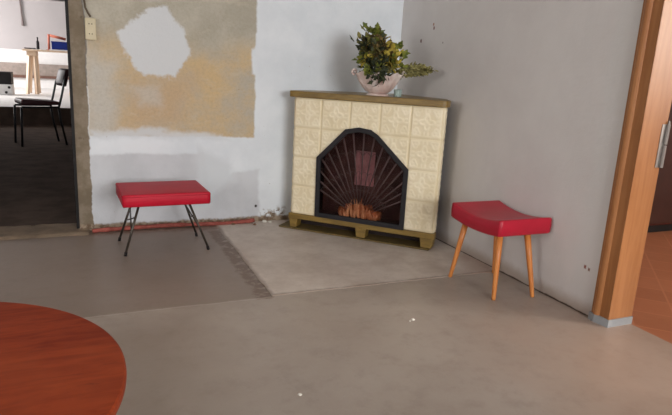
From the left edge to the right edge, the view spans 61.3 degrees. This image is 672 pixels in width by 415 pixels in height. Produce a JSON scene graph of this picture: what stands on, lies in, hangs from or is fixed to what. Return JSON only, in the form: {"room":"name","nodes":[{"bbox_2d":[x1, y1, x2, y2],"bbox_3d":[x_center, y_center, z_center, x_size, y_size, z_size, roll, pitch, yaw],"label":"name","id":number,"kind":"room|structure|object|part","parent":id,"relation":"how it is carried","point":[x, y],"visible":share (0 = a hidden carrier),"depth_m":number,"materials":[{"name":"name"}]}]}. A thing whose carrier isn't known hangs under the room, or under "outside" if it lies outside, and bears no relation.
{"room":"living room","nodes":[
{"label":"living room","id":0,"kind":"room"},
{"bbox_2d":[0,0,66,49],"bbox_3d":[-7.794,-4.330,14.363,8.200,3.300,0.150,-3,14,-23],"label":"wall","id":1,"kind":"structure","parent":0,"point":[41,18],"depth_m":14.26,"materials":[{"name":"white paint"}]},
{"bbox_2d":[0,48,67,64],"bbox_3d":[-7.788,-3.829,14.403,8.000,0.330,0.014,-3,14,-23],"label":"trim","id":2,"kind":"structure","parent":1,"relation":"attached to","point":[6,55],"depth_m":14.46,"materials":[{"name":"paint"}]},
{"bbox_2d":[0,62,68,76],"bbox_3d":[-7.787,-3.518,14.436,8.000,0.290,0.099,-3,14,-23],"label":"trim","id":3,"kind":"structure","parent":1,"relation":"attached to","point":[16,68],"depth_m":14.35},
{"bbox_2d":[13,77,68,88],"bbox_3d":[-7.817,-3.195,14.541,8.000,0.248,0.039,-3,14,-23],"label":"trim","id":4,"kind":"structure","parent":1,"relation":"attached to","point":[18,82],"depth_m":14.62,"materials":[{"name":"white paint"}]},
{"bbox_2d":[13,74,68,79],"bbox_3d":[-7.793,-3.341,14.469,8.000,0.070,0.119,-3,14,-23],"label":"trim","id":5,"kind":"structure","parent":1,"relation":"attached to","point":[17,76],"depth_m":14.53,"materials":[{"name":"wood"}]},
{"bbox_2d":[0,87,69,107],"bbox_3d":[-6.549,-2.136,11.719,8.000,0.380,6.550,-3,14,-23],"label":"raised platform","id":6,"kind":"object","parent":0,"point":[46,93],"visible":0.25,"depth_m":11.40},
{"bbox_2d":[0,71,13,84],"bbox_3d":[-6.964,-2.616,11.382,0.815,0.244,0.400,-3,14,-23],"label":"case","id":7,"kind":"object","parent":6,"relation":"on","point":[6,77],"visible":1,"depth_m":11.34,"materials":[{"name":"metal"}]},
{"bbox_2d":[0,84,14,94],"bbox_3d":[-6.987,-2.389,11.405,0.870,0.210,0.445,-3,14,-23],"label":"drawer unit","id":8,"kind":"object","parent":6,"relation":"on","point":[5,89],"visible":1,"depth_m":11.37,"materials":[{"name":"white paint"}]},
{"bbox_3d":[-6.910,-2.396,11.231,0.835,0.090,0.011,-3,14,-23],"label":"drawer","id":9,"kind":"part","parent":8,"relation":"part of","materials":[{"name":"white paint"}]},
{"bbox_3d":[-6.915,-2.298,11.254,0.835,0.090,0.011,-3,14,-23],"label":"drawer","id":10,"kind":"part","parent":8,"relation":"part of","materials":[{"name":"white paint"}]},
{"bbox_2d":[0,107,70,124],"bbox_3d":[-5.250,-1.428,8.785,8.000,0.269,0.019,-3,14,-23],"label":"trim","id":11,"kind":"structure","parent":6,"relation":"attached to","point":[31,116],"depth_m":8.99,"materials":[{"name":"carpet"}]},
{"bbox_2d":[22,49,69,94],"bbox_3d":[-6.048,-2.962,12.486,1.402,0.934,0.700,-3,14,-23],"label":"trestle table","id":12,"kind":"object","parent":6,"relation":"on","point":[32,54],"visible":0.5,"depth_m":12.06,"materials":[{"name":"brown wood"}]},
{"bbox_3d":[-6.531,-2.819,12.044,0.060,0.807,0.158,8,14,20],"label":"leg","id":13,"kind":"part","parent":12,"relation":"part of","materials":[{"name":"brown wood"}]},
{"bbox_3d":[-6.717,-2.928,12.462,0.158,0.807,0.060,8,14,20],"label":"leg","id":14,"kind":"part","parent":12,"relation":"part of","materials":[{"name":"brown wood"}]},
{"bbox_3d":[-6.403,-2.825,12.100,0.116,0.807,0.102,8,14,20],"label":"leg","id":15,"kind":"part","parent":12,"relation":"part of","materials":[{"name":"brown wood"}]},
{"bbox_3d":[-6.588,-2.934,12.518,0.102,0.807,0.116,8,14,20],"label":"leg","id":16,"kind":"part","parent":12,"relation":"part of","materials":[{"name":"brown wood"}]},
{"bbox_2d":[47,34,65,49],"bbox_3d":[-6.124,-3.603,12.398,0.405,0.343,0.100,-3,14,-23],"label":"stand","id":17,"kind":"object","parent":12,"relation":"on","point":[49,35],"visible":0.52,"depth_m":12.34,"materials":[{"name":"orange metal"}]},
{"bbox_3d":[-6.250,-3.603,12.342,0.056,0.326,0.048,-3,14,-23],"label":"post","id":18,"kind":"part","parent":17,"relation":"part of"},
{"bbox_3d":[-6.079,-3.715,12.389,0.321,0.116,0.060,-3,14,-23],"label":"arm","id":19,"kind":"part","parent":17,"relation":"part of"},
{"bbox_2d":[51,41,66,49],"bbox_3d":[-5.885,-3.489,12.304,0.516,0.190,0.308,-3,14,-23],"label":"crate","id":20,"kind":"object","parent":12,"relation":"on","point":[56,45],"visible":0.45,"depth_m":12.13,"materials":[{"name":"plastic"}]},
{"bbox_2d":[68,0,403,230],"bbox_3d":[-2.471,-1.104,2.951,6.650,2.870,0.160,-3,14,-23],"label":"wall","id":21,"kind":"structure","parent":0,"point":[165,90],"depth_m":3.69,"materials":[{"name":"paint"}]},
{"bbox_2d":[0,223,88,239],"bbox_3d":[-2.089,0.159,3.399,1.115,0.020,0.276,-3,14,-23],"label":"trim","id":22,"kind":"structure","parent":21,"relation":"attached to","point":[70,229],"depth_m":3.49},
{"bbox_2d":[65,0,79,228],"bbox_3d":[-2.073,-0.838,3.200,1.054,2.000,0.174,-3,14,-23],"label":"door frame","id":23,"kind":"structure","parent":21,"relation":"attached to","point":[66,1],"depth_m":3.39,"materials":[{"name":"black metal"}]},
{"bbox_2d":[83,0,90,16],"bbox_3d":[-1.415,-1.744,3.151,0.048,1.306,0.012,-1,14,-18],"label":"power cable","id":24,"kind":"object","parent":21,"relation":"attached to","point":[88,13],"visible":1,"depth_m":3.29,"materials":[{"name":"black plastic"}]},
{"bbox_2d":[85,17,96,39],"bbox_3d":[-1.436,-1.045,3.318,0.060,0.124,0.030,-3,14,-23],"label":"wall socket","id":25,"kind":"object","parent":21,"relation":"attached to","point":[90,23],"visible":1,"depth_m":3.31,"materials":[{"name":"plastic"}]},
{"bbox_2d":[87,20,93,27],"bbox_3d":[-1.430,-1.069,3.300,0.041,0.041,0.004,-3,14,-23],"label":"outlet","id":26,"kind":"object","parent":25,"relation":"attached to","point":[90,23],"depth_m":3.30,"materials":[{"name":"beige plastic"}]},
{"bbox_2d":[87,30,94,37],"bbox_3d":[-1.433,-1.014,3.313,0.041,0.041,0.004,-3,14,-23],"label":"outlet","id":27,"kind":"object","parent":25,"relation":"attached to","point":[90,33],"depth_m":3.31,"materials":[{"name":"beige plastic"}]},
{"bbox_2d":[92,218,254,232],"bbox_3d":[-1.050,0.115,3.766,1.048,0.036,0.034,-3,15,-24],"label":"trim","id":28,"kind":"structure","parent":21,"relation":"attached to","point":[166,225],"depth_m":3.73,"materials":[{"name":"red paint"}]},
{"bbox_2d":[0,124,671,414],"bbox_3d":[-1.076,0.347,3.099,11.000,0.130,14.250,-3,14,-23],"label":"floor","id":29,"kind":"structure","parent":0,"point":[196,331],"depth_m":2.42,"materials":[{"name":"concrete"}]},
{"bbox_2d":[13,68,68,146],"bbox_3d":[-3.604,-1.242,6.948,0.587,0.927,0.406,-8,17,-39],"label":"chair","id":30,"kind":"object","parent":29,"relation":"on","point":[62,74],"visible":0.99,"depth_m":6.89,"materials":[{"name":"metal"}]},
{"bbox_3d":[-3.946,-1.028,6.973,0.045,0.461,0.026,-8,17,-39],"label":"leg","id":31,"kind":"part","parent":30,"relation":"part of","materials":[{"name":"black metal"}]},
{"bbox_3d":[-3.705,-0.948,6.690,0.045,0.461,0.026,-8,17,-39],"label":"leg","id":32,"kind":"part","parent":30,"relation":"part of","materials":[{"name":"black metal"}]},
{"bbox_3d":[-3.769,-1.276,7.052,0.402,0.023,0.024,-8,17,-39],"label":"seat rail","id":33,"kind":"part","parent":30,"relation":"part of","materials":[{"name":"black metal"}]},
{"bbox_3d":[-3.636,-1.294,6.905,0.428,0.062,0.388,-8,17,-39],"label":"seat","id":34,"kind":"part","parent":30,"relation":"part of","materials":[{"name":"black leather"}]},
{"bbox_3d":[-3.529,-1.196,6.769,0.402,0.023,0.024,-8,17,-39],"label":"seat rail","id":35,"kind":"part","parent":30,"relation":"part of","materials":[{"name":"black metal"}]},
{"bbox_3d":[-3.597,-1.075,7.255,0.096,0.464,0.026,-8,17,-39],"label":"leg","id":36,"kind":"part","parent":30,"relation":"part of","materials":[{"name":"black metal"}]},
{"bbox_3d":[-3.399,-1.614,7.017,0.105,0.214,0.396,-8,17,-39],"label":"backrest","id":37,"kind":"part","parent":30,"relation":"part of","materials":[{"name":"black leather"}]},
{"bbox_3d":[-3.357,-0.995,6.972,0.096,0.464,0.026,-8,17,-39],"label":"leg","id":38,"kind":"part","parent":30,"relation":"part of","materials":[{"name":"black metal"}]},
{"bbox_2d":[0,302,126,414],"bbox_3d":[-0.784,0.553,0.965,0.818,0.501,0.818,-3,14,-23],"label":"coffee table","id":39,"kind":"object","parent":29,"relation":"on","point":[53,361],"visible":1,"depth_m":1.05,"materials":[{"name":"red wood"}]},
{"bbox_2d":[115,180,210,255],"bbox_3d":[-1.023,0.051,3.349,0.481,0.359,0.376,-3,15,-26],"label":"footstool","id":40,"kind":"object","parent":29,"relation":"on","point":[187,192],"visible":1,"depth_m":3.22,"materials":[{"name":"red leather"}]},
{"bbox_3d":[-1.254,0.061,3.396,0.104,0.270,0.013,2,13,-4],"label":"leg","id":41,"kind":"part","parent":40,"relation":"part of","materials":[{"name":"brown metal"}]},
{"bbox_3d":[-1.137,0.122,3.163,0.013,0.269,0.104,13,16,36],"label":"leg","id":42,"kind":"part","parent":40,"relation":"part of","materials":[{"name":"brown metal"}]},
{"bbox_3d":[-1.016,-0.087,3.316,0.476,0.073,0.372,-3,15,-26],"label":"seat","id":43,"kind":"part","parent":40,"relation":"part of","materials":[{"name":"red leather"}]},
{"bbox_3d":[-0.916,0.045,3.539,0.109,0.270,0.013,-8,17,-39],"label":"leg","id":44,"kind":"part","parent":40,"relation":"part of","materials":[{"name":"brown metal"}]},
{"bbox_3d":[-0.802,0.105,3.313,0.121,0.270,0.013,2,13,-5],"label":"leg","id":45,"kind":"part","parent":40,"relation":"part of","materials":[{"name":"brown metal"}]},
{"bbox_2d":[216,220,491,295],"bbox_3d":[0.046,0.248,3.575,1.355,0.023,1.342,-3,14,-23],"label":"hearth slab","id":46,"kind":"object","parent":29,"relation":"on","point":[283,260],"visible":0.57,"depth_m":3.30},
{"bbox_2d":[279,90,450,250],"bbox_3d":[0.178,-0.270,3.729,0.939,0.925,0.925,-3,14,-23],"label":"electric fireplace","id":47,"kind":"object","parent":46,"relation":"on","point":[365,167],"visible":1,"depth_m":3.61,"materials":[{"name":"beige tile"}]},
{"bbox_3d":[0.124,0.179,3.809,1.050,0.011,0.180,8,14,20],"label":"board","id":48,"kind":"part","parent":47,"relation":"part of","materials":[{"name":"brown wood"}]},
{"bbox_3d":[0.193,0.137,3.849,0.960,0.060,0.040,8,14,20],"label":"panel","id":49,"kind":"part","parent":47,"relation":"part of","materials":[{"name":"brown wood"}]},
{"bbox_3d":[0.160,-0.200,3.638,0.568,0.569,0.003,8,14,20],"label":"glass","id":50,"kind":"part","parent":47,"relation":"part of","materials":[{"name":"grey glass"}]},
{"bbox_3d":[0.153,0.112,3.733,1.008,0.036,0.061,8,14,20],"label":"rail","id":51,"kind":"part","parent":47,"relation":"part of","materials":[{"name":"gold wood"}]},
{"bbox_2d":[290,90,450,107],"bbox_3d":[0.219,-0.702,3.635,0.903,0.039,0.928,-3,14,-23],"label":"mantel shelf","id":52,"kind":"object","parent":47,"relation":"attached to","point":[339,97],"depth_m":3.53,"materials":[{"name":"brown wood"}]},
{"bbox_2d":[351,68,406,95],"bbox_3d":[0.266,-0.784,3.561,0.347,0.160,0.234,3,13,0],"label":"shell bowl","id":53,"kind":"object","parent":47,"relation":"on","point":[389,85],"visible":0.94,"depth_m":3.50,"materials":[{"name":"ceramic"}]},
{"bbox_2d":[350,22,410,86],"bbox_3d":[0.272,-0.937,3.498,0.371,0.394,0.280,-3,14,-23],"label":"bouquet","id":54,"kind":"object","parent":53,"relation":"in","point":[382,55],"visible":1,"depth_m":3.46,"materials":[{"name":"green plant"}]},
{"bbox_2d":[390,61,438,79],"bbox_3d":[0.465,-0.848,3.550,0.351,0.135,0.082,4,13,3],"label":"plant","id":55,"kind":"object","parent":53,"relation":"in","point":[414,70],"visible":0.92,"depth_m":3.54,"materials":[{"name":"plant"}]},
{"bbox_2d":[394,89,401,96],"bbox_3d":[0.388,-0.718,3.559,0.052,0.045,0.052,-3,14,-23],"label":"glass holder","id":56,"kind":"object","parent":47,"relation":"on","point":[397,92],"visible":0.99,"depth_m":3.54,"materials":[{"name":"white"}]},
{"bbox_2d":[448,200,551,300],"bbox_3d":[0.841,0.213,2.977,0.325,0.412,0.424,-3,14,-23],"label":"vanity stool","id":57,"kind":"object","parent":29,"relation":"on","point":[494,218],"visible":1,"depth_m":2.85,"materials":[{"name":"red leather"}]},
{"bbox_3d":[0.663,0.227,3.062,0.080,0.327,0.033,10,15,27],"label":"leg","id":58,"kind":"part","parent":57,"relation":"part of","materials":[{"name":"orange wood"}]},
{"bbox_3d":[0.886,0.221,3.140,0.033,0.327,0.088,11,15,31],"label":"leg","id":59,"kind":"part","parent":57,"relation":"part of","materials":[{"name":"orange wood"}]},
{"bbox_3d":[0.792,0.295,2.798,0.032,0.329,0.064,5,13,10],"label":"leg","id":60,"kind":"part","parent":57,"relation":"part of","materials":[{"name":"orange wood"}]},
{"bbox_3d":[0.849,0.059,2.951,0.318,0.098,0.406,-3,14,-23],"label":"seat","id":61,"kind":"part","parent":57,"relation":"part of","materials":[{"name":"red leather"}]},
{"bbox_3d":[0.978,0.288,2.869,0.094,0.331,0.033,12,16,34],"label":"leg","id":62,"kind":"part","parent":57,"relation":"part of","materials":[{"name":"orange wood"}]},
{"bbox_2d":[647,102,671,232],"bbox_3d":[2.720,-0.602,4.531,1.260,1.480,0.580,-3,14,-23],"label":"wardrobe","id":63,"kind":"object","parent":29,"relation":"on","point":[661,212],"visible":0.06,"depth_m":4.22,"materials":[{"name":"brown wood"}]},
{"bbox_2d":[397,0,643,315],"bbox_3d":[2.081,-0.324,0.699,0.150,2.870,7.800,-3,14,-23],"label":"wall","id":64,"kind":"structure","parent":0,"point":[537,90],"depth_m":2.94,"materials":[{"name":"grey paint"}]},
{"bbox_2d":[588,0,671,327],"bbox_3d":[1.512,-0.358,1.976,0.172,2.050,1.056,-3,14,-23],"label":"door frame","id":65,"kind":"structure","parent":64,"relation":"attached to","point":[646,126],"depth_m":2.43,"materials":[{"name":"brown wood"}]},
{"bbox_3d":[-5.168,-4.345,8.277,8.200,0.200,12.940,-3,14,-23],"label":"ceiling","id":66,"kind":"structure","parent":0,"visible":0},
{"bbox_2d":[19,0,23,25],"bbox_3d":[-7.799,-5.119,14.022,0.064,1.191,0.086,15,18,42],"label":"hanging cable","id":67,"kind":"object","parent":66,"relation":"hanging from","point":[22,21],"visible":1,"depth_m":14.09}
]}

